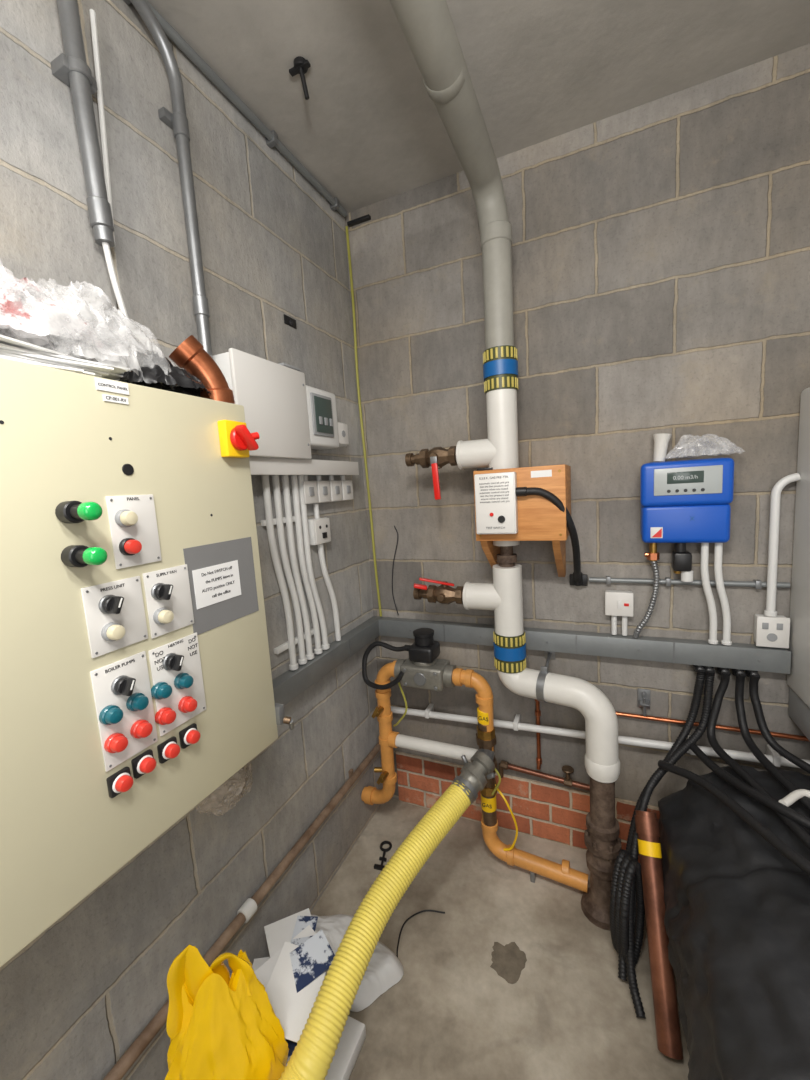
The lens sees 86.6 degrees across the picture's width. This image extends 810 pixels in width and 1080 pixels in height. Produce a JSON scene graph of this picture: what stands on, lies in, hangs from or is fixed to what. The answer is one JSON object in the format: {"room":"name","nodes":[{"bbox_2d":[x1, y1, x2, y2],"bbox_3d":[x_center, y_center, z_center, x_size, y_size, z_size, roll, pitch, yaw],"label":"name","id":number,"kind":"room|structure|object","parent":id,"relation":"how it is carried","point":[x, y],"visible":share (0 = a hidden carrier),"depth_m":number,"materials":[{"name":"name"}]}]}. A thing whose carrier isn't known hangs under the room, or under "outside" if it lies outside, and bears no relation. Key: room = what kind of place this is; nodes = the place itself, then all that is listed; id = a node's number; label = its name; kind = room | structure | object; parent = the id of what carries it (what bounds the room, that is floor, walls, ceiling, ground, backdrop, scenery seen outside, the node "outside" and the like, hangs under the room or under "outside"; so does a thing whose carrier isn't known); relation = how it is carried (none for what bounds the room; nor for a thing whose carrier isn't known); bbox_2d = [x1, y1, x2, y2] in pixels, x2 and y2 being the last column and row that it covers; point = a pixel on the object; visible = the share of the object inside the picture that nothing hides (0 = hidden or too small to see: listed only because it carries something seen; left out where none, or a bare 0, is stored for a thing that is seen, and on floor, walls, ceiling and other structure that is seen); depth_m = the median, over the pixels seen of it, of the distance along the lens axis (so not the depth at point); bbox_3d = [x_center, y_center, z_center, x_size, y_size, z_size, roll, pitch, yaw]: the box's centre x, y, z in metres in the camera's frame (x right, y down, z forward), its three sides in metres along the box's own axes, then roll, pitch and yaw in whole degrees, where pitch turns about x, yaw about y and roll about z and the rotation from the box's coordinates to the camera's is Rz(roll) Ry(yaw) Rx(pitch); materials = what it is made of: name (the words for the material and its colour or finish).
{"room":"mechanical room","nodes":[
{"label":"mechanical room","id":0,"kind":"room"},
{"bbox_2d":[0,0,382,1079],"bbox_3d":[-0.815,0.157,0.551,0.100,2.555,3.200,0,8,24],"label":"wall","id":1,"kind":"structure","parent":0,"point":[74,999],"depth_m":1.03,"materials":[{"name":"concrete"}]},
{"bbox_2d":[51,0,137,356],"bbox_3d":[-0.607,-0.719,0.842,0.056,0.912,0.079,0,8,24],"label":"conduit","id":2,"kind":"object","parent":1,"relation":"attached to","point":[71,68],"visible":0.9,"depth_m":0.82,"materials":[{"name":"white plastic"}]},
{"bbox_2d":[0,358,294,966],"bbox_3d":[-0.554,0.141,0.629,0.309,0.744,0.855,0,8,24],"label":"control panel","id":3,"kind":"object","parent":1,"relation":"attached to","point":[136,675],"visible":1,"depth_m":0.65,"materials":[{"name":"beige metal"}]},
{"bbox_2d":[0,276,119,365],"bbox_3d":[-0.647,-0.318,0.504,0.254,0.176,0.557,0,8,24],"label":"plastic bag","id":4,"kind":"object","parent":3,"relation":"on","point":[32,334],"visible":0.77,"depth_m":0.65,"materials":[{"name":"white plastic"}]},
{"bbox_2d":[0,334,129,379],"bbox_3d":[-0.598,-0.246,0.604,0.227,0.032,0.384,0,8,24],"label":"loose paper","id":5,"kind":"object","parent":3,"relation":"on","point":[10,348],"visible":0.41,"depth_m":0.61,"materials":[{"name":"white paper"}]},
{"bbox_2d":[119,350,210,396],"bbox_3d":[-0.452,-0.308,0.798,0.137,0.072,0.177,0,8,24],"label":"liner","id":6,"kind":"object","parent":3,"relation":"on","point":[147,369],"visible":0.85,"depth_m":0.76,"materials":[{"name":"black plastic"}]},
{"bbox_2d":[169,335,234,403],"bbox_3d":[-0.410,-0.340,0.869,0.115,0.134,0.065,-10,9,-40],"label":"copper pipe elbow","id":7,"kind":"object","parent":3,"relation":"on","point":[190,355],"visible":0.85,"depth_m":0.85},
{"bbox_2d":[130,0,212,357],"bbox_3d":[-0.581,-0.724,0.880,0.050,0.908,0.426,-1,7,20],"label":"conduit","id":8,"kind":"object","parent":1,"relation":"attached to","point":[177,121],"visible":0.98,"depth_m":1.01,"materials":[{"name":"grey metal"}]},
{"bbox_2d":[200,761,251,815],"bbox_3d":[-0.425,0.571,1.075,0.094,0.244,0.191,0,8,24],"label":"plaster","id":9,"kind":"object","parent":1,"relation":"attached to","point":[214,804],"visible":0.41,"depth_m":1.03,"materials":[{"name":"beige paint"}]},
{"bbox_2d":[103,742,379,1079],"bbox_3d":[-0.618,1.095,0.804,0.042,0.050,2.560,0,8,24],"label":"conduit","id":10,"kind":"object","parent":1,"relation":"attached to","point":[247,910],"visible":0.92,"depth_m":1.18,"materials":[{"name":"brown metal"}]},
{"bbox_2d":[123,0,370,226],"bbox_3d":[-0.510,-1.175,0.988,0.120,0.050,1.598,0,8,24],"label":"conduit","id":11,"kind":"object","parent":1,"relation":"attached to","point":[272,140],"depth_m":1.22,"materials":[{"name":"grey metal"}]},
{"bbox_2d":[213,348,311,458],"bbox_3d":[-0.406,-0.370,1.232,0.102,0.272,0.295,0,8,24],"label":"enclosure","id":12,"kind":"object","parent":1,"relation":"attached to","point":[272,395],"visible":0.84,"depth_m":1.19,"materials":[{"name":"white plastic"}]},
{"bbox_2d":[284,314,296,328],"bbox_3d":[-0.377,-0.720,1.418,0.008,0.028,0.060,0,8,24],"label":"plate","id":13,"kind":"object","parent":1,"relation":"attached to","point":[288,320],"visible":1,"depth_m":1.41,"materials":[{"name":"black plastic"}]},
{"bbox_2d":[261,475,329,670],"bbox_3d":[-0.355,0.100,1.418,0.037,0.622,0.256,0,8,24],"label":"bundle","id":14,"kind":"object","parent":1,"relation":"attached to","point":[300,518],"visible":1,"depth_m":1.39,"materials":[{"name":"white plastic"}]},
{"bbox_2d":[249,456,358,474],"bbox_3d":[-0.348,-0.233,1.387,0.080,0.050,0.655,0,8,24],"label":"white trunking","id":15,"kind":"object","parent":1,"relation":"attached to","point":[258,465],"visible":0.54,"depth_m":1.33,"materials":[{"name":"white plastic"}]},
{"bbox_2d":[298,475,317,503],"bbox_3d":[-0.333,-0.171,1.461,0.045,0.098,0.075,0,8,24],"label":"switched spur","id":16,"kind":"object","parent":1,"relation":"attached to","point":[309,495],"visible":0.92,"depth_m":1.44,"materials":[{"name":"white plastic"}]},
{"bbox_2d":[305,385,338,449],"bbox_3d":[-0.305,-0.408,1.455,0.104,0.188,0.176,0,8,24],"label":"controller","id":17,"kind":"object","parent":1,"relation":"attached to","point":[321,405],"visible":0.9,"depth_m":1.42,"materials":[{"name":"white plastic"}]},
{"bbox_2d":[316,475,330,502],"bbox_3d":[-0.301,-0.182,1.534,0.045,0.098,0.075,0,8,24],"label":"switched spur","id":18,"kind":"object","parent":1,"relation":"attached to","point":[323,486],"visible":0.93,"depth_m":1.52,"materials":[{"name":"white plastic"}]},
{"bbox_2d":[308,504,340,640],"bbox_3d":[-0.286,0.129,1.556,0.050,0.523,0.127,0,8,24],"label":"outlet box","id":19,"kind":"object","parent":1,"relation":"attached to","point":[319,527],"visible":0.98,"depth_m":1.53,"materials":[{"name":"white plastic"}]},
{"bbox_2d":[327,475,342,501],"bbox_3d":[-0.269,-0.193,1.606,0.045,0.098,0.075,0,8,24],"label":"switched spur","id":20,"kind":"object","parent":1,"relation":"attached to","point":[335,485],"visible":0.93,"depth_m":1.59,"materials":[{"name":"white plastic"}]},
{"bbox_2d":[337,422,348,446],"bbox_3d":[-0.260,-0.388,1.587,0.080,0.085,0.080,0,8,24],"label":"junction box","id":21,"kind":"object","parent":1,"relation":"attached to","point":[342,427],"visible":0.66,"depth_m":1.57,"materials":[{"name":"white plastic"}]},
{"bbox_2d":[339,475,352,500],"bbox_3d":[-0.236,-0.203,1.679,0.045,0.098,0.075,0,8,24],"label":"switched spur","id":22,"kind":"object","parent":1,"relation":"attached to","point":[347,488],"visible":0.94,"depth_m":1.66,"materials":[{"name":"white plastic"}]},
{"bbox_2d":[272,616,790,705],"bbox_3d":[0.062,0.526,0.603,1.454,0.072,2.299,0,8,24],"label":"trunking","id":23,"kind":"object","parent":1,"relation":"attached to","point":[287,686],"visible":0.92,"depth_m":1.49,"materials":[{"name":"metal"}]},
{"bbox_2d":[289,56,310,99],"bbox_3d":[-0.271,-1.197,1.119,0.060,0.076,0.037,0,8,24],"label":"bolt","id":24,"kind":"object","parent":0,"point":[301,65],"depth_m":1.11,"materials":[{"name":"black metal"}]},
{"bbox_2d":[147,0,809,212],"bbox_3d":[0.154,-1.166,-0.078,2.400,0.100,3.200,0,8,24],"label":"ceiling","id":25,"kind":"structure","parent":0,"point":[369,130],"depth_m":1.15,"materials":[{"name":"concrete"}]},
{"bbox_2d":[311,798,689,1079],"bbox_3d":[0.317,1.464,0.245,2.400,0.101,3.200,0,8,24],"label":"floor","id":26,"kind":"structure","parent":0,"point":[569,1014],"depth_m":1.27,"materials":[{"name":"concrete"}]},
{"bbox_2d":[165,944,288,1079],"bbox_3d":[-0.389,1.082,0.919,0.255,0.574,0.126,-10,9,-41],"label":"bag","id":27,"kind":"object","parent":26,"relation":"on","point":[219,1026],"visible":0.98,"depth_m":0.88,"materials":[{"name":"yellow plastic"}]},
{"bbox_2d":[252,908,365,1079],"bbox_3d":[-0.303,1.218,1.122,0.343,0.249,0.358,0,8,24],"label":"documents","id":28,"kind":"object","parent":26,"relation":"on","point":[299,961],"visible":0.42,"depth_m":1.11,"materials":[{"name":"paper"}]},
{"bbox_2d":[311,914,403,1011],"bbox_3d":[-0.206,1.266,1.338,0.407,0.089,0.237,0,8,24],"label":"sack","id":29,"kind":"object","parent":26,"relation":"on","point":[384,970],"visible":0.44,"depth_m":1.27,"materials":[{"name":"white plastic"}]},
{"bbox_2d":[374,841,391,870],"bbox_3d":[-0.081,1.252,1.708,0.061,0.012,0.138,-2,7,10],"label":"key","id":30,"kind":"object","parent":26,"relation":"on","point":[382,859],"visible":0.91,"depth_m":1.70,"materials":[{"name":"black metal"}]},
{"bbox_2d":[279,749,495,1079],"bbox_3d":[-0.238,1.111,0.888,0.183,0.501,1.851,2,9,37],"label":"corrugated hose","id":31,"kind":"object","parent":26,"relation":"on","point":[312,1057],"visible":1,"depth_m":1.13,"materials":[{"name":"plastic"}]},
{"bbox_2d":[396,910,444,957],"bbox_3d":[0.027,1.285,1.411,0.086,0.005,0.236,3,9,43],"label":"cord","id":32,"kind":"object","parent":26,"relation":"on","point":[422,910],"visible":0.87,"depth_m":1.46,"materials":[{"name":"black rubber"}]},
{"bbox_2d":[361,660,587,892],"bbox_3d":[0.207,0.861,1.616,0.882,0.775,0.117,0,8,24],"label":"ochre gas pipework","id":33,"kind":"object","parent":26,"relation":"on","point":[389,739],"visible":0.97,"depth_m":1.59,"materials":[{"name":"orange metal"}]},
{"bbox_2d":[362,628,456,690],"bbox_3d":[0.005,0.457,1.659,0.376,0.232,0.126,0,8,24],"label":"valve","id":34,"kind":"object","parent":33,"relation":"attached to","point":[422,669],"visible":1,"depth_m":1.60,"materials":[{"name":"metal"}]},
{"bbox_2d":[405,186,621,930],"bbox_3d":[0.365,0.064,1.498,0.717,2.364,0.309,0,8,24],"label":"riser pipe","id":35,"kind":"object","parent":26,"relation":"on","point":[504,596],"visible":0.96,"depth_m":1.39,"materials":[{"name":"white plastic"}]},
{"bbox_2d":[389,0,502,199],"bbox_3d":[-0.225,-0.928,0.249,0.099,0.108,2.423,0,8,24],"label":"vent pipe","id":36,"kind":"object","parent":35,"relation":"on","point":[427,26],"visible":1,"depth_m":0.95,"materials":[{"name":"white plastic"}]},
{"bbox_2d":[609,849,644,965],"bbox_3d":[0.659,1.090,1.274,0.162,0.344,0.065,-9,9,-39],"label":"cable","id":37,"kind":"object","parent":26,"relation":"on","point":[626,866],"visible":0.86,"depth_m":1.25,"materials":[{"name":"black rubber"}]},
{"bbox_2d":[635,810,682,1059],"bbox_3d":[0.689,1.040,1.176,0.063,0.443,0.346,-1,7,19],"label":"copper pipe offcut","id":38,"kind":"object","parent":26,"relation":"on","point":[668,1033],"visible":0.99,"depth_m":1.14,"materials":[{"name":"brown metal"}]},
{"bbox_2d":[618,665,809,1017],"bbox_3d":[0.953,0.849,1.114,0.638,0.811,0.650,-8,8,-33],"label":"cable bundle","id":39,"kind":"object","parent":26,"relation":"on","point":[793,819],"visible":0.82,"depth_m":1.26,"materials":[{"name":"black rubber"}]},
{"bbox_2d":[658,765,809,1079],"bbox_3d":[0.845,1.018,0.750,0.641,0.596,1.428,0,8,24],"label":"plastic sheet","id":40,"kind":"object","parent":26,"relation":"on","point":[737,915],"visible":0.85,"depth_m":0.91,"materials":[{"name":"black plastic"}]},
{"bbox_2d":[345,43,809,806],"bbox_3d":[0.859,-0.061,1.487,2.200,2.555,0.100,0,8,24],"label":"wall","id":41,"kind":"structure","parent":0,"point":[660,248],"depth_m":1.45,"materials":[{"name":"concrete"}]},
{"bbox_2d":[345,226,381,616],"bbox_3d":[-0.170,-0.460,1.817,0.044,1.610,0.013,0,8,24],"label":"cable","id":42,"kind":"object","parent":41,"relation":"attached to","point":[346,227],"visible":1,"depth_m":1.81,"materials":[{"name":"yellow plastic"}]},
{"bbox_2d":[392,526,398,614],"bbox_3d":[-0.040,0.134,1.851,0.045,0.391,0.012,0,8,24],"label":"earth wire","id":43,"kind":"object","parent":41,"relation":"attached to","point":[394,526],"visible":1,"depth_m":1.85,"materials":[{"name":"black"}]},
{"bbox_2d":[396,751,659,864],"bbox_3d":[0.538,1.093,1.743,1.250,0.245,0.008,0,8,24],"label":"brick plinth","id":44,"kind":"object","parent":41,"relation":"attached to","point":[555,813],"visible":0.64,"depth_m":1.76,"materials":[{"name":"red brick"}]},
{"bbox_2d":[473,464,587,585],"bbox_3d":[0.429,-0.029,1.442,0.328,0.435,0.334,0,8,24],"label":"meter box","id":45,"kind":"object","parent":41,"relation":"attached to","point":[523,503],"visible":1,"depth_m":1.32,"materials":[{"name":"brown"}]},
{"bbox_2d":[391,703,809,767],"bbox_3d":[0.643,0.714,1.606,1.541,0.087,0.067,0,8,24],"label":"pipe","id":46,"kind":"object","parent":41,"relation":"attached to","point":[772,755],"visible":0.64,"depth_m":1.59,"materials":[{"name":"white plastic"}]},
{"bbox_2d":[605,590,633,635],"bbox_3d":[0.747,0.256,1.502,0.088,0.158,0.046,0,8,24],"label":"switch","id":47,"kind":"object","parent":41,"relation":"attached to","point":[617,602],"visible":1,"depth_m":1.49,"materials":[{"name":"white plastic"}]},
{"bbox_2d":[637,688,649,715],"bbox_3d":[0.842,0.572,1.512,0.040,0.085,0.040,0,8,24],"label":"bracket","id":48,"kind":"object","parent":41,"relation":"attached to","point":[643,695],"visible":1,"depth_m":1.52,"materials":[{"name":"metal"}]},
{"bbox_2d":[498,699,809,790],"bbox_3d":[0.898,0.780,1.500,1.150,0.360,0.051,0,8,24],"label":"pipe","id":49,"kind":"object","parent":41,"relation":"attached to","point":[567,781],"visible":0.9,"depth_m":1.63,"materials":[{"name":"brown metal"}]},
{"bbox_2d":[633,458,733,637],"bbox_3d":[0.881,0.045,1.381,0.261,0.593,0.101,0,8,24],"label":"controller","id":50,"kind":"object","parent":41,"relation":"attached to","point":[682,502],"visible":1,"depth_m":1.33,"materials":[{"name":"blue plastic"}]},
{"bbox_2d":[653,433,671,461],"bbox_3d":[0.820,-0.294,1.370,0.052,0.089,0.052,0,8,24],"label":"tube","id":51,"kind":"object","parent":50,"relation":"on","point":[661,440],"visible":1,"depth_m":1.36,"materials":[{"name":"white plastic"}]},
{"bbox_2d":[589,576,789,588],"bbox_3d":[0.914,0.139,1.423,0.560,0.026,0.024,0,8,24],"label":"conduit","id":52,"kind":"object","parent":41,"relation":"attached to","point":[757,584],"visible":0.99,"depth_m":1.42,"materials":[{"name":"metal"}]},
{"bbox_2d":[700,543,731,645],"bbox_3d":[0.989,0.170,1.366,0.090,0.332,0.034,0,8,24],"label":"conduit","id":53,"kind":"object","parent":41,"relation":"attached to","point":[718,551],"visible":0.98,"depth_m":1.36,"materials":[{"name":"white plastic"}]},
{"bbox_2d":[753,614,789,647],"bbox_3d":[1.135,0.281,1.334,0.081,0.096,0.045,0,8,24],"label":"double socket","id":54,"kind":"object","parent":41,"relation":"attached to","point":[768,631],"visible":0.99,"depth_m":1.32,"materials":[{"name":"white plastic"}]},
{"bbox_2d":[764,473,799,616],"bbox_3d":[1.129,0.019,1.290,0.069,0.432,0.032,0,8,24],"label":"conduit","id":55,"kind":"object","parent":41,"relation":"attached to","point":[770,611],"visible":1,"depth_m":1.29,"materials":[{"name":"white plastic"}]},
{"bbox_2d":[787,387,809,740],"bbox_3d":[1.309,0.136,1.070,0.440,1.110,0.344,0,8,24],"label":"cabinet","id":56,"kind":"object","parent":41,"relation":"attached to","point":[798,679],"depth_m":1.24,"materials":[{"name":"white plastic"}]}
]}

